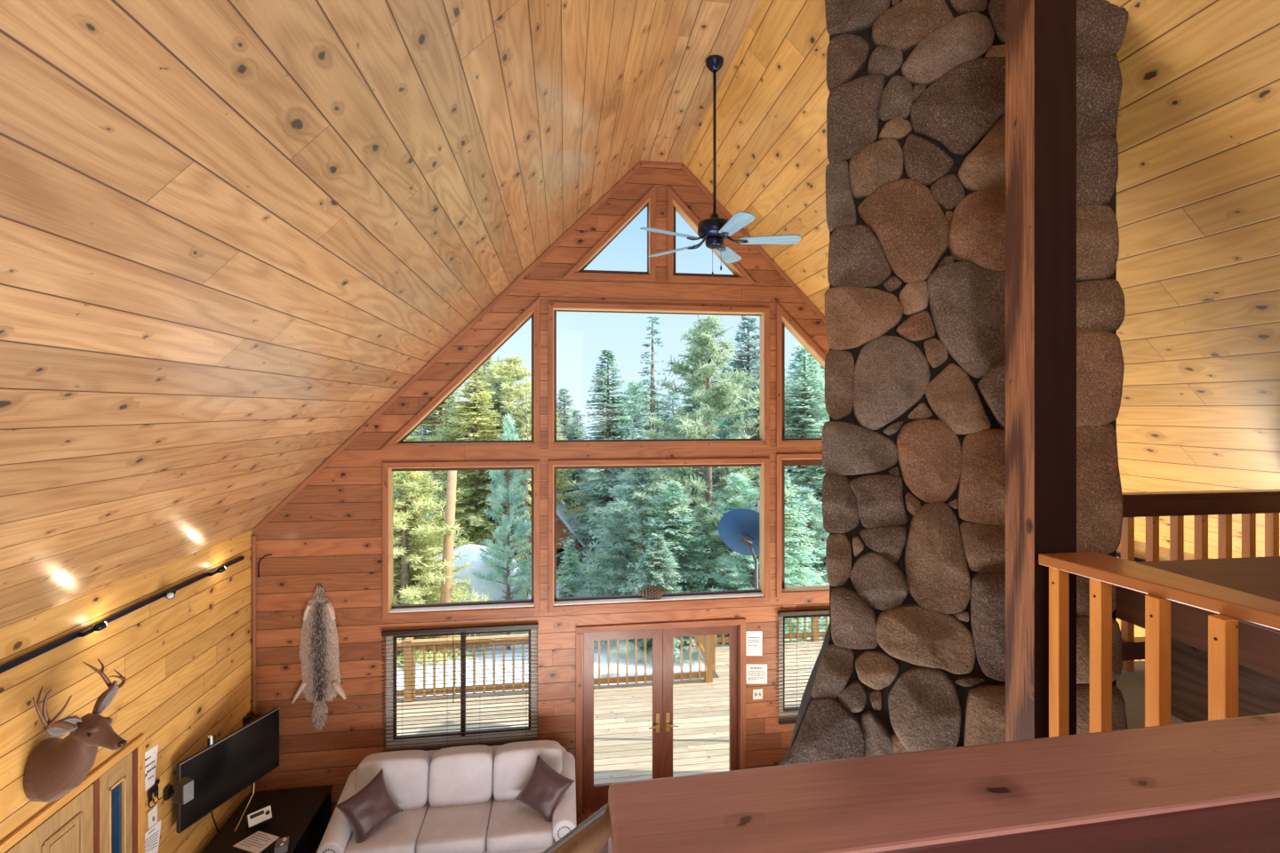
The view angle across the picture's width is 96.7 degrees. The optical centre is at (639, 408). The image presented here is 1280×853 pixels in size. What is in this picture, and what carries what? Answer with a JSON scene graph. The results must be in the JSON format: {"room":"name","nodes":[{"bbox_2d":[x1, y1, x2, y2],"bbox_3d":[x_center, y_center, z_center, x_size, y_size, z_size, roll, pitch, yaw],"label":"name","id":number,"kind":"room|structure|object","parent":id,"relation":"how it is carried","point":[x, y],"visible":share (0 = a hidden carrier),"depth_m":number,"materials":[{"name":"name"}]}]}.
{"room":"cabin loft","nodes":[
{"label":"cabin loft","id":0,"kind":"room"},
{"bbox_2d":[0,530,252,852],"bbox_3d":[-3.481,2.942,0.799,0.150,3.315,10.500,0,0,-8],"label":"wall","id":1,"kind":"structure","parent":0,"point":[185,660],"depth_m":4.56,"materials":[{"name":"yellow wood"}]},
{"bbox_2d":[0,734,144,852],"bbox_3d":[-3.746,3.569,3.709,0.090,2.068,1.480,0,0,-8],"label":"door","id":2,"kind":"structure","parent":1,"relation":"in","point":[108,814],"depth_m":4.02,"materials":[{"name":"brown wood"}]},
{"bbox_2d":[24,658,127,802],"bbox_3d":[-3.493,2.004,3.525,0.464,0.922,0.660,0,0,-43],"label":"deer mount","id":3,"kind":"object","parent":1,"relation":"attached to","point":[56,766],"visible":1,"depth_m":3.51,"materials":[{"name":"brown fur"}]},
{"bbox_2d":[0,556,244,673],"bbox_3d":[-3.807,1.514,4.352,0.134,0.076,2.930,0,0,-8],"label":"track light","id":4,"kind":"object","parent":1,"relation":"attached to","point":[169,594],"visible":1,"depth_m":4.05,"materials":[{"name":"black metal"}]},
{"bbox_2d":[144,744,158,791],"bbox_3d":[-3.894,2.857,4.515,0.004,0.319,0.199,0,0,-8],"label":"notice","id":5,"kind":"object","parent":1,"relation":"attached to","point":[150,756],"visible":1,"depth_m":4.53,"materials":[{"name":"white paper"}]},
{"bbox_2d":[144,756,155,780],"bbox_3d":[-3.893,2.849,4.507,0.001,0.193,0.155,0,0,-8],"label":"print","id":6,"kind":"object","parent":5,"relation":"attached to","point":[149,761],"depth_m":4.52},
{"bbox_2d":[147,804,157,829],"bbox_3d":[-3.893,3.270,4.548,0.015,0.150,0.099,0,0,-8],"label":"light switch","id":7,"kind":"object","parent":1,"relation":"attached to","point":[152,814],"visible":1,"depth_m":4.54,"materials":[{"name":"white plastic"}]},
{"bbox_2d":[144,819,161,852],"bbox_3d":[-3.897,3.468,4.536,0.003,0.264,0.236,0,0,-8],"label":"notice","id":8,"kind":"object","parent":1,"relation":"attached to","point":[152,836],"visible":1,"depth_m":4.56,"materials":[{"name":"white paper"}]},
{"bbox_2d":[144,828,158,852],"bbox_3d":[-3.896,3.450,4.530,0.001,0.171,0.180,0,0,-8],"label":"print","id":9,"kind":"object","parent":8,"relation":"attached to","point":[151,836],"depth_m":4.54},
{"bbox_2d":[163,776,193,805],"bbox_3d":[-3.732,3.080,4.601,0.461,0.280,0.116,0,0,39],"label":"wall speaker","id":10,"kind":"object","parent":1,"relation":"attached to","point":[183,791],"visible":1,"depth_m":4.47,"materials":[{"name":"black plastic"}]},
{"bbox_2d":[184,780,193,804],"bbox_3d":[-3.554,3.020,4.480,0.006,0.148,0.075,0,0,17],"label":"speaker grille","id":11,"kind":"object","parent":10,"relation":"attached to","point":[188,785],"depth_m":4.48,"materials":[{"name":"grey plastic"}]},
{"bbox_2d":[176,707,279,833],"bbox_3d":[-3.822,3.241,5.208,0.280,0.575,0.937,0,0,16],"label":"television","id":12,"kind":"object","parent":1,"relation":"attached to","point":[220,772],"visible":0.96,"depth_m":5.11,"materials":[{"name":"black plastic"}]},
{"bbox_2d":[310,812,607,852],"bbox_3d":[0.941,4.675,1.386,8.770,0.150,10.500,0,0,-8],"label":"floor","id":13,"kind":"structure","parent":0,"point":[580,819],"depth_m":6.35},
{"bbox_2d":[200,786,332,852],"bbox_3d":[-3.573,4.290,5.407,0.800,0.620,1.100,0,0,-8],"label":"table","id":14,"kind":"object","parent":13,"relation":"on","point":[303,815],"visible":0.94,"depth_m":5.57,"materials":[{"name":"black wood"}]},
{"bbox_2d":[232,831,279,852],"bbox_3d":[-3.525,3.977,5.226,0.303,0.004,0.210,0,0,18],"label":"paper sheet","id":15,"kind":"object","parent":14,"relation":"on","point":[259,841],"visible":1,"depth_m":5.22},
{"bbox_2d":[240,832,270,847],"bbox_3d":[-3.523,3.975,5.233,0.224,0.001,0.149,0,0,18],"label":"print","id":16,"kind":"object","parent":15,"relation":"on","point":[257,840],"depth_m":5.23},
{"bbox_2d":[245,805,271,831],"bbox_3d":[-3.619,3.893,5.401,0.144,0.174,0.190,0,0,44],"label":"radio","id":17,"kind":"object","parent":14,"relation":"on","point":[260,819],"visible":1,"depth_m":5.37,"materials":[{"name":"white plastic"}]},
{"bbox_2d":[273,836,288,852],"bbox_3d":[-3.237,3.947,5.141,0.100,0.065,0.130,0,0,-25],"label":"tissue box","id":18,"kind":"object","parent":14,"relation":"on","point":[282,844],"visible":1,"depth_m":5.11,"materials":[{"name":"grey cardboard"}]},
{"bbox_2d":[316,740,575,852],"bbox_3d":[-1.819,4.065,5.717,2.329,1.070,0.947,0,0,-8],"label":"sofa","id":19,"kind":"object","parent":13,"relation":"on","point":[455,799],"visible":0.8,"depth_m":5.67,"materials":[{"name":"beige fabric"}]},
{"bbox_2d":[336,768,402,843],"bbox_3d":[-2.564,3.800,5.409,0.254,0.542,0.557,0,0,37],"label":"throw pillow","id":20,"kind":"object","parent":19,"relation":"on","point":[373,805],"visible":1,"depth_m":5.34,"materials":[{"name":"leather"}]},
{"bbox_2d":[344,799,429,852],"bbox_3d":[-2.432,4.085,5.528,0.629,0.173,0.720,0,0,-8],"label":"seat cushion","id":21,"kind":"object","parent":19,"relation":"on","point":[402,833],"depth_m":5.33,"materials":[{"name":"beige fabric"}]},
{"bbox_2d":[354,750,431,810],"bbox_3d":[-2.507,3.797,5.790,0.705,0.533,0.307,0,0,-8],"label":"cushion","id":22,"kind":"object","parent":19,"relation":"on","point":[407,773],"depth_m":5.70,"materials":[{"name":"beige fabric"}]},
{"bbox_2d":[416,793,493,852],"bbox_3d":[-1.804,4.085,5.611,0.629,0.173,0.720,0,0,-8],"label":"seat cushion","id":23,"kind":"object","parent":19,"relation":"on","point":[460,828],"depth_m":5.44,"materials":[{"name":"beige fabric"}]},
{"bbox_2d":[428,744,494,807],"bbox_3d":[-1.840,3.797,5.878,0.629,0.533,0.306,0,0,-8],"label":"cushion","id":24,"kind":"object","parent":19,"relation":"on","point":[460,777],"depth_m":5.77,"materials":[{"name":"beige fabric"}]},
{"bbox_2d":[486,797,553,852],"bbox_3d":[-1.177,4.085,5.695,0.629,0.173,0.720,0,0,-8],"label":"seat cushion","id":25,"kind":"object","parent":19,"relation":"on","point":[512,827],"depth_m":5.42,"materials":[{"name":"beige fabric"}]},
{"bbox_2d":[493,740,561,801],"bbox_3d":[-1.172,3.797,5.967,0.705,0.533,0.305,0,0,-8],"label":"cushion","id":26,"kind":"object","parent":19,"relation":"on","point":[514,763],"depth_m":5.86,"materials":[{"name":"beige fabric"}]},
{"bbox_2d":[514,754,574,822],"bbox_3d":[-0.954,3.800,5.663,0.576,0.555,0.265,0,0,23],"label":"throw pillow","id":27,"kind":"object","parent":19,"relation":"on","point":[545,788],"visible":1,"depth_m":5.60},
{"bbox_2d":[778,0,1128,766],"bbox_3d":[1.567,0.895,3.205,1.652,7.410,0.873,0,0,22],"label":"stone chimney","id":28,"kind":"object","parent":13,"relation":"on","point":[911,658],"visible":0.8,"depth_m":2.82,"materials":[{"name":"stone"}]},
{"bbox_2d":[252,165,829,817],"bbox_3d":[0.239,0.873,6.670,8.770,7.455,0.160,0,0,-8],"label":"wall","id":29,"kind":"structure","parent":0,"point":[329,535],"depth_m":6.31,"materials":[{"name":"red wood"}]},
{"bbox_2d":[252,536,255,792],"bbox_3d":[-4.069,2.960,6.000,0.030,3.240,0.030,0,0,-8],"label":"conduit","id":30,"kind":"object","parent":29,"relation":"attached to","point":[253,537],"visible":0.53,"depth_m":5.99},
{"bbox_2d":[291,584,346,731],"bbox_3d":[-3.430,2.666,6.085,0.546,1.566,0.110,0,0,-8],"label":"fur pelt","id":31,"kind":"object","parent":29,"relation":"attached to","point":[319,642],"visible":1,"depth_m":6.07},
{"bbox_2d":[379,296,540,450],"bbox_3d":[-1.982,-0.405,6.358,1.711,1.710,0.172,0,0,-8],"label":"window","id":32,"kind":"structure","parent":29,"relation":"in","point":[397,443],"depth_m":6.35,"materials":[{"name":"red wood"}]},
{"bbox_2d":[382,460,540,620],"bbox_3d":[-1.970,1.438,6.360,1.686,1.705,0.172,0,0,-8],"label":"window","id":33,"kind":"structure","parent":29,"relation":"in","point":[389,611],"depth_m":6.31,"materials":[{"name":"red wood"}]},
{"bbox_2d":[385,628,536,748],"bbox_3d":[-1.980,3.075,6.385,1.633,1.288,0.080,0,0,-8],"label":"window","id":34,"kind":"structure","parent":29,"relation":"in","point":[533,632],"depth_m":6.34,"materials":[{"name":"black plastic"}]},
{"bbox_2d":[381,623,538,752],"bbox_3d":[-1.964,3.074,6.258,1.665,1.328,0.056,0,0,-8],"label":"window blind","id":35,"kind":"object","parent":34,"relation":"attached to","point":[519,627],"visible":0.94,"depth_m":6.25,"materials":[{"name":"black plastic"}]},
{"bbox_2d":[252,160,824,533],"bbox_3d":[0.251,-0.772,6.578,8.742,4.166,0.020,0,0,-8],"label":"trim","id":36,"kind":"structure","parent":29,"relation":"attached to","point":[641,163],"depth_m":6.36,"materials":[{"name":"red wood"}]},
{"bbox_2d":[562,184,655,280],"bbox_3d":[-0.355,-2.032,6.574,1.059,1.104,0.172,0,0,-8],"label":"window","id":37,"kind":"structure","parent":29,"relation":"in","point":[649,200],"depth_m":6.55,"materials":[{"name":"red wood"}]},
{"bbox_2d":[547,457,769,612],"bbox_3d":[0.240,1.438,6.654,2.598,1.705,0.172,0,0,-8],"label":"window","id":38,"kind":"structure","parent":29,"relation":"in","point":[555,604],"depth_m":6.61,"materials":[{"name":"red wood"}]},
{"bbox_2d":[638,584,665,599],"bbox_3d":[0.140,2.135,6.626,0.320,0.167,0.167,0,0,-8],"label":"pine cone","id":39,"kind":"object","parent":38,"relation":"on","point":[658,592],"visible":1,"depth_m":6.59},
{"bbox_2d":[547,302,769,448],"bbox_3d":[0.240,-0.375,6.654,2.598,1.650,0.172,0,0,-8],"label":"window","id":40,"kind":"structure","parent":29,"relation":"in","point":[764,313],"depth_m":6.61,"materials":[{"name":"red wood"}]},
{"bbox_2d":[576,618,745,815],"bbox_3d":[0.250,3.538,6.644,1.995,2.125,0.174,0,0,-8],"label":"door","id":41,"kind":"structure","parent":29,"relation":"in","point":[590,797],"depth_m":6.61,"materials":[{"name":"red wood"}]},
{"bbox_2d":[667,185,755,283],"bbox_3d":[0.835,-2.032,6.732,1.059,1.104,0.172,0,0,-8],"label":"window","id":42,"kind":"structure","parent":29,"relation":"in","point":[675,204],"depth_m":6.65,"materials":[{"name":"red wood"}]},
{"bbox_2d":[745,632,762,655],"bbox_3d":[1.352,2.780,6.732,0.196,0.300,0.003,0,0,-8],"label":"notice","id":43,"kind":"object","parent":29,"relation":"attached to","point":[754,640],"visible":1,"depth_m":6.73,"materials":[{"name":"white paper"}]},
{"bbox_2d":[745,664,767,684],"bbox_3d":[1.382,3.143,6.736,0.256,0.247,0.003,0,0,-8],"label":"notice","id":44,"kind":"object","parent":29,"relation":"attached to","point":[755,674],"visible":1,"depth_m":6.73,"materials":[{"name":"white paper"}]},
{"bbox_2d":[748,667,765,679],"bbox_3d":[1.382,3.136,6.735,0.206,0.148,0.001,0,0,-8],"label":"print","id":45,"kind":"object","parent":44,"relation":"attached to","point":[754,673],"depth_m":6.74},
{"bbox_2d":[776,303,825,447],"bbox_3d":[2.461,-0.405,6.949,1.710,1.710,0.172,0,0,-8],"label":"window","id":46,"kind":"structure","parent":29,"relation":"in","point":[783,320],"depth_m":6.80,"materials":[{"name":"red wood"}]},
{"bbox_2d":[776,453,829,598],"bbox_3d":[2.449,1.393,6.947,1.686,1.705,0.172,0,0,-8],"label":"window","id":47,"kind":"structure","parent":29,"relation":"in","point":[782,460],"depth_m":6.81,"materials":[{"name":"red wood"}]},
{"bbox_2d":[778,614,829,719],"bbox_3d":[2.453,3.075,6.974,1.633,1.288,0.080,0,0,-8],"label":"window","id":48,"kind":"structure","parent":29,"relation":"in","point":[781,640],"depth_m":6.83,"materials":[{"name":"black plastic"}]},
{"bbox_2d":[777,608,829,725],"bbox_3d":[2.470,3.074,6.847,1.665,1.328,0.056,0,0,-8],"label":"window blind","id":49,"kind":"object","parent":48,"relation":"attached to","point":[788,613],"visible":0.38,"depth_m":6.76,"materials":[{"name":"black plastic"}]},
{"bbox_2d":[0,0,1279,628],"bbox_3d":[0.941,-0.885,1.386,9.050,4.340,10.500,0,0,-8],"label":"ceiling","id":50,"kind":"structure","parent":0,"point":[232,232],"depth_m":2.87,"materials":[{"name":"brown wood"}]},
{"bbox_2d":[640,55,800,276],"bbox_3d":[0.633,-1.964,4.624,1.321,1.783,1.299,0,0,-8],"label":"ceiling fan","id":51,"kind":"object","parent":50,"relation":"hanging from","point":[715,229],"visible":1,"depth_m":4.61,"materials":[{"name":"black metal"}]},
{"bbox_2d":[1116,660,1185,728],"bbox_3d":[1.157,1.770,-0.240,8.770,0.280,7.220,0,0,-8],"label":"floor","id":52,"kind":"structure","parent":0,"point":[1132,684],"depth_m":3.25,"materials":[{"name":"beige carpet"}]},
{"bbox_2d":[608,712,1279,852],"bbox_3d":[0.946,1.080,0.879,1.999,1.100,0.178,0,0,-9],"label":"ledge cap","id":53,"kind":"object","parent":52,"relation":"on","point":[1213,786],"visible":0.98,"depth_m":0.78,"materials":[{"name":"wood"}]},
{"bbox_2d":[541,803,610,852],"bbox_3d":[-0.697,1.392,0.688,1.338,1.691,0.064,0,0,-8],"label":"stair handrail","id":54,"kind":"object","parent":53,"relation":"attached to","point":[591,836],"visible":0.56,"depth_m":0.77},
{"bbox_2d":[1005,0,1076,742],"bbox_3d":[1.607,-0.268,2.287,0.187,4.296,0.150,0,0,-8],"label":"timber post","id":55,"kind":"object","parent":52,"relation":"on","point":[1041,35],"visible":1,"depth_m":2.22,"materials":[{"name":"wood"}]},
{"bbox_2d":[1038,552,1279,737],"bbox_3d":[1.719,1.093,1.653,0.263,1.074,1.105,0,0,-8],"label":"loft railing","id":56,"kind":"object","parent":52,"relation":"on","point":[1161,587],"visible":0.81,"depth_m":1.83,"materials":[{"name":"wood"}]},
{"bbox_2d":[1115,556,1279,722],"bbox_3d":[2.884,1.115,1.834,2.000,1.030,1.038,0,0,-8],"label":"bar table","id":57,"kind":"object","parent":52,"relation":"on","point":[1259,646],"visible":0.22,"depth_m":2.00,"materials":[{"name":"wood"}]},
{"bbox_2d":[1120,488,1279,671],"bbox_3d":[3.683,1.080,3.636,2.660,1.100,0.101,0,0,-8],"label":"loft railing","id":58,"kind":"object","parent":52,"relation":"on","point":[1199,504],"visible":0.3,"depth_m":3.59,"materials":[{"name":"wood"}]},
{"bbox_2d":[1116,541,1211,661],"bbox_3d":[5.362,2.942,1.973,0.150,3.315,10.500,0,0,-8],"label":"wall","id":59,"kind":"structure","parent":0,"point":[1140,548],"depth_m":5.47,"materials":[{"name":"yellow wood"}]},
{"label":"outside","id":60,"kind":"structure","parent":0,"visible":0},
{"bbox_2d":[396,640,823,784],"bbox_3d":[-0.922,4.840,8.841,14.500,0.200,4.430,0,0,-8],"label":"deck","id":61,"kind":"object","parent":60,"point":[622,713],"visible":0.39,"depth_m":8.73,"materials":[{"name":"wood"}]},
{"bbox_2d":[396,633,712,703],"bbox_3d":[-3.426,4.240,9.280,9.450,1.000,0.140,0,0,-8],"label":"deck railing","id":62,"kind":"object","parent":61,"relation":"on","point":[707,675],"visible":0.31,"depth_m":9.38,"materials":[{"name":"brown wood"}]},
{"bbox_2d":[695,634,715,671],"bbox_3d":[1.222,4.240,10.697,0.140,1.000,1.187,0,0,-8],"label":"deck railing","id":63,"kind":"object","parent":61,"relation":"on","point":[714,636],"visible":0.19,"depth_m":10.82,"materials":[{"name":"brown wood"}]},
{"bbox_2d":[718,500,759,589],"bbox_3d":[1.544,3.050,8.261,0.743,3.379,0.497,0,0,-8],"label":"satellite dish","id":64,"kind":"object","parent":61,"relation":"on","point":[738,528],"visible":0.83,"depth_m":8.17,"materials":[{"name":"blue metal"}]},
{"bbox_2d":[715,616,827,645],"bbox_3d":[3.583,4.240,11.623,4.664,1.000,0.140,0,0,-8],"label":"deck railing","id":65,"kind":"object","parent":61,"relation":"on","point":[814,623],"visible":0.07,"depth_m":11.56,"materials":[{"name":"brown wood"}]},
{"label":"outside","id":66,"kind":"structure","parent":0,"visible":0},
{"bbox_2d":[396,439,726,697],"bbox_3d":[-8.150,6.648,61.361,150.000,2.803,110.000,0,0,-8],"label":"snow","id":67,"kind":"object","parent":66,"point":[508,653],"depth_m":11.92,"materials":[{"name":"snow"}]},
{"bbox_2d":[410,387,463,519],"bbox_3d":[-12.491,2.656,35.468,8.497,11.706,7.763,0,0,29],"label":"conifer tree","id":68,"kind":"object","parent":67,"relation":"on","point":[431,421],"visible":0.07,"depth_m":35.22,"materials":[{"name":"green plant"}]},
{"bbox_2d":[393,427,490,663],"bbox_3d":[-5.682,3.389,13.909,3.971,6.271,3.628,0,0,-3],"label":"conifer tree","id":69,"kind":"object","parent":67,"relation":"on","point":[415,571],"visible":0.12,"depth_m":13.61,"materials":[{"name":"green plant"}]},
{"bbox_2d":[393,471,492,669],"bbox_3d":[-5.296,3.521,12.958,3.499,4.850,3.403,0,0,-44],"label":"conifer tree","id":70,"kind":"object","parent":67,"relation":"on","point":[410,488],"visible":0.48,"depth_m":12.89,"materials":[{"name":"green plant"}]},
{"bbox_2d":[437,470,456,660],"bbox_3d":[-4.420,3.460,13.031,0.462,4.729,0.260,0,0,-8],"label":"trunk","id":71,"kind":"object","parent":67,"relation":"on","point":[445,595],"visible":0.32,"depth_m":12.95,"materials":[{"name":"beige wood"}]},
{"bbox_2d":[424,406,469,533],"bbox_3d":[-10.327,3.879,32.864,5.584,8.293,5.742,0,0,27],"label":"conifer tree","id":72,"kind":"object","parent":67,"relation":"on","point":[438,436],"visible":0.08,"depth_m":32.14,"materials":[{"name":"green plant"}]},
{"bbox_2d":[424,544,524,637],"bbox_3d":[-5.135,5.443,17.337,3.168,2.597,3.176,0,0,-8],"label":"snow bank","id":73,"kind":"object","parent":67,"relation":"on","point":[472,553],"visible":0.22,"depth_m":16.30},
{"bbox_2d":[429,354,525,535],"bbox_3d":[-8.826,2.815,32.045,9.702,11.715,8.864,0,0,30],"label":"conifer tree","id":74,"kind":"object","parent":67,"relation":"on","point":[488,362],"visible":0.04,"depth_m":31.31,"materials":[{"name":"green plant"}]},
{"bbox_2d":[429,366,531,565],"bbox_3d":[-7.736,3.079,26.936,6.568,10.693,7.189,0,0,-3],"label":"conifer tree","id":75,"kind":"object","parent":67,"relation":"on","point":[473,519],"visible":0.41,"depth_m":26.46,"materials":[{"name":"green plant"}]},
{"bbox_2d":[456,382,523,530],"bbox_3d":[-7.375,3.598,29.856,6.187,10.028,5.716,0,0,29],"label":"conifer tree","id":76,"kind":"object","parent":67,"relation":"on","point":[497,407],"visible":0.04,"depth_m":29.41,"materials":[{"name":"green plant"}]},
{"bbox_2d":[471,413,531,650],"bbox_3d":[-3.748,3.566,16.145,1.944,6.878,1.826,0,0,0],"label":"conifer tree","id":77,"kind":"object","parent":67,"relation":"on","point":[519,582],"visible":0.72,"depth_m":16.08,"materials":[{"name":"green plant"}]},
{"bbox_2d":[436,352,572,526],"bbox_3d":[-7.090,2.572,29.907,7.603,11.036,7.817,0,0,-13],"label":"conifer tree","id":78,"kind":"object","parent":67,"relation":"on","point":[515,394],"visible":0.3,"depth_m":29.29,"materials":[{"name":"green plant"}]},
{"bbox_2d":[511,368,531,599],"bbox_3d":[-4.346,3.394,21.727,1.779,9.982,1.623,0,0,-16],"label":"conifer tree","id":79,"kind":"object","parent":67,"relation":"on","point":[528,591],"visible":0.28,"depth_m":21.56,"materials":[{"name":"green plant"}]},
{"bbox_2d":[475,402,590,533],"bbox_3d":[-5.455,3.750,28.214,5.647,8.235,5.492,0,0,-30],"label":"conifer tree","id":80,"kind":"object","parent":67,"relation":"on","point":[559,476],"visible":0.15,"depth_m":27.66,"materials":[{"name":"green plant"}]},
{"bbox_2d":[496,491,593,580],"bbox_3d":[-5.247,5.984,27.952,5.652,4.107,5.800,0,0,-8],"label":"cabin","id":81,"kind":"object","parent":67,"relation":"on","point":[560,508],"visible":0.14,"depth_m":25.85,"materials":[{"name":"wood"}]},
{"bbox_2d":[556,388,594,509],"bbox_3d":[-4.757,3.512,35.263,5.306,9.618,5.546,0,0,6],"label":"conifer tree","id":82,"kind":"object","parent":67,"relation":"on","point":[565,416],"visible":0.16,"depth_m":34.98,"materials":[{"name":"green plant"}]},
{"bbox_2d":[556,539,596,642],"bbox_3d":[-1.812,5.029,14.867,1.467,3.230,1.533,0,0,-2],"label":"conifer tree","id":83,"kind":"object","parent":67,"relation":"on","point":[569,588],"visible":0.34,"depth_m":14.82,"materials":[{"name":"green plant"}]},
{"bbox_2d":[559,408,600,551],"bbox_3d":[-3.532,4.167,31.552,3.820,8.337,3.526,0,0,-18],"label":"conifer tree","id":84,"kind":"object","parent":67,"relation":"on","point":[575,436],"visible":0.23,"depth_m":31.25,"materials":[{"name":"green plant"}]},
{"bbox_2d":[556,348,637,595],"bbox_3d":[-1.577,2.802,25.997,5.487,11.097,5.249,0,0,30],"label":"conifer tree","id":85,"kind":"object","parent":67,"relation":"on","point":[603,500],"visible":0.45,"depth_m":25.69,"materials":[{"name":"green plant"}]},
{"bbox_2d":[586,400,639,501],"bbox_3d":[-1.499,3.541,36.696,4.570,8.463,4.866,0,0,44],"label":"conifer tree","id":86,"kind":"object","parent":67,"relation":"on","point":[620,417],"visible":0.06,"depth_m":36.47,"materials":[{"name":"green plant"}]},
{"bbox_2d":[582,498,645,645],"bbox_3d":[-0.642,5.014,16.989,3.054,4.656,3.305,0,0,-12],"label":"conifer tree","id":87,"kind":"object","parent":67,"relation":"on","point":[621,554],"visible":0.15,"depth_m":16.93,"materials":[{"name":"green plant"}]},
{"bbox_2d":[592,379,668,493],"bbox_3d":[-0.365,2.869,41.577,7.804,10.048,7.330,0,0,-27],"label":"conifer tree","id":88,"kind":"object","parent":67,"relation":"on","point":[630,390],"visible":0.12,"depth_m":41.29,"materials":[{"name":"green plant"}]},
{"bbox_2d":[580,435,685,595],"bbox_3d":[-0.118,4.581,20.003,5.057,7.274,5.473,0,0,-14],"label":"conifer tree","id":89,"kind":"object","parent":67,"relation":"on","point":[619,473],"visible":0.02,"depth_m":20.12,"materials":[{"name":"green plant"}]},
{"bbox_2d":[563,467,714,653],"bbox_3d":[0.031,3.939,15.113,4.031,5.230,3.786,0,0,-41],"label":"conifer tree","id":90,"kind":"object","parent":67,"relation":"on","point":[647,498],"visible":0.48,"depth_m":14.88,"materials":[{"name":"green plant"}]},
{"bbox_2d":[593,316,699,596],"bbox_3d":[0.654,2.078,24.019,5.132,12.101,5.098,0,0,-35],"label":"conifer tree","id":91,"kind":"object","parent":67,"relation":"on","point":[652,397],"visible":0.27,"depth_m":24.18,"materials":[{"name":"green plant"}]},
{"bbox_2d":[600,533,698,670],"bbox_3d":[0.379,4.354,12.654,2.641,3.101,2.440,0,0,38],"label":"conifer tree","id":92,"kind":"object","parent":67,"relation":"on","point":[655,564],"visible":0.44,"depth_m":12.59,"materials":[{"name":"green plant"}]},
{"bbox_2d":[606,480,728,663],"bbox_3d":[0.937,4.056,14.135,3.597,4.570,3.892,0,0,-13],"label":"conifer tree","id":93,"kind":"object","parent":67,"relation":"on","point":[674,539],"visible":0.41,"depth_m":13.83,"materials":[{"name":"green plant"}]},
{"bbox_2d":[656,390,701,486],"bbox_3d":[1.633,3.639,30.358,5.755,9.285,5.504,0,0,33],"label":"conifer tree","id":94,"kind":"object","parent":67,"relation":"on","point":[677,398],"visible":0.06,"depth_m":30.18,"materials":[{"name":"green plant"}]},
{"bbox_2d":[663,376,727,576],"bbox_3d":[2.696,3.219,28.056,5.296,10.034,5.536,0,0,34],"label":"conifer tree","id":95,"kind":"object","parent":67,"relation":"on","point":[687,408],"visible":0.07,"depth_m":27.96,"materials":[{"name":"green plant"}]},
{"bbox_2d":[622,314,799,637],"bbox_3d":[2.015,1.997,15.786,5.180,9.354,4.722,0,0,12],"label":"conifer tree","id":96,"kind":"object","parent":67,"relation":"on","point":[721,400],"visible":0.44,"depth_m":15.44,"materials":[{"name":"green plant"}]},
{"bbox_2d":[688,383,759,567],"bbox_3d":[4.200,3.363,24.264,5.308,9.077,5.652,0,0,-10],"label":"conifer tree","id":97,"kind":"object","parent":67,"relation":"on","point":[723,424],"visible":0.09,"depth_m":23.88,"materials":[{"name":"green plant"}]},
{"bbox_2d":[689,315,759,556],"bbox_3d":[4.979,2.051,26.027,6.695,12.696,7.001,0,0,27],"label":"conifer tree","id":98,"kind":"object","parent":67,"relation":"on","point":[747,351],"visible":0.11,"depth_m":25.70,"materials":[{"name":"green plant"}]},
{"bbox_2d":[684,472,803,645],"bbox_3d":[2.494,3.937,14.665,3.550,4.606,3.334,0,0,28],"label":"conifer tree","id":99,"kind":"object","parent":67,"relation":"on","point":[739,484],"visible":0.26,"depth_m":14.50,"materials":[{"name":"green plant"}]},
{"bbox_2d":[693,363,796,545],"bbox_3d":[5.166,2.996,23.574,5.755,10.014,5.405,0,0,-3],"label":"conifer tree","id":100,"kind":"object","parent":67,"relation":"on","point":[757,365],"visible":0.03,"depth_m":23.25,"materials":[{"name":"green plant"}]},
{"bbox_2d":[699,362,797,581],"bbox_3d":[5.617,3.346,22.915,6.984,10.595,7.559,0,0,-12],"label":"conifer tree","id":101,"kind":"object","parent":67,"relation":"on","point":[757,384],"visible":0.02,"depth_m":22.52,"materials":[{"name":"green plant"}]},
{"bbox_2d":[705,546,810,644],"bbox_3d":[2.638,4.195,12.977,2.348,3.243,2.500,0,0,35],"label":"conifer tree","id":102,"kind":"object","parent":67,"relation":"on","point":[750,563],"visible":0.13,"depth_m":12.88,"materials":[{"name":"green plant"}]},
{"bbox_2d":[712,468,829,645],"bbox_3d":[3.239,3.783,13.926,4.217,4.950,3.896,0,0,19],"label":"conifer tree","id":103,"kind":"object","parent":67,"relation":"on","point":[803,573],"visible":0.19,"depth_m":13.45,"materials":[{"name":"green plant"}]},
{"bbox_2d":[750,360,829,504],"bbox_3d":[6.287,2.905,19.519,7.002,9.234,6.577,0,0,33],"label":"conifer tree","id":104,"kind":"object","parent":67,"relation":"on","point":[825,414],"visible":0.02,"depth_m":19.18,"materials":[{"name":"green plant"}]},
{"bbox_2d":[753,344,829,567],"bbox_3d":[5.138,2.789,17.583,5.957,9.684,5.505,0,0,31],"label":"conifer tree","id":105,"kind":"object","parent":67,"relation":"on","point":[800,410],"visible":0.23,"depth_m":17.65,"materials":[{"name":"green plant"}]},
{"bbox_2d":[784,485,829,639],"bbox_3d":[4.450,4.198,15.324,3.270,4.242,3.071,0,0,-2],"label":"conifer tree","id":106,"kind":"object","parent":67,"relation":"on","point":[817,524],"visible":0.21,"depth_m":15.06,"materials":[{"name":"green plant"}]},
{"bbox_2d":[795,465,829,639],"bbox_3d":[5.573,3.944,16.356,4.566,5.802,4.942,0,0,25],"label":"conifer tree","id":107,"kind":"object","parent":67,"relation":"on","point":[820,472],"visible":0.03,"depth_m":16.21,"materials":[{"name":"green plant"}]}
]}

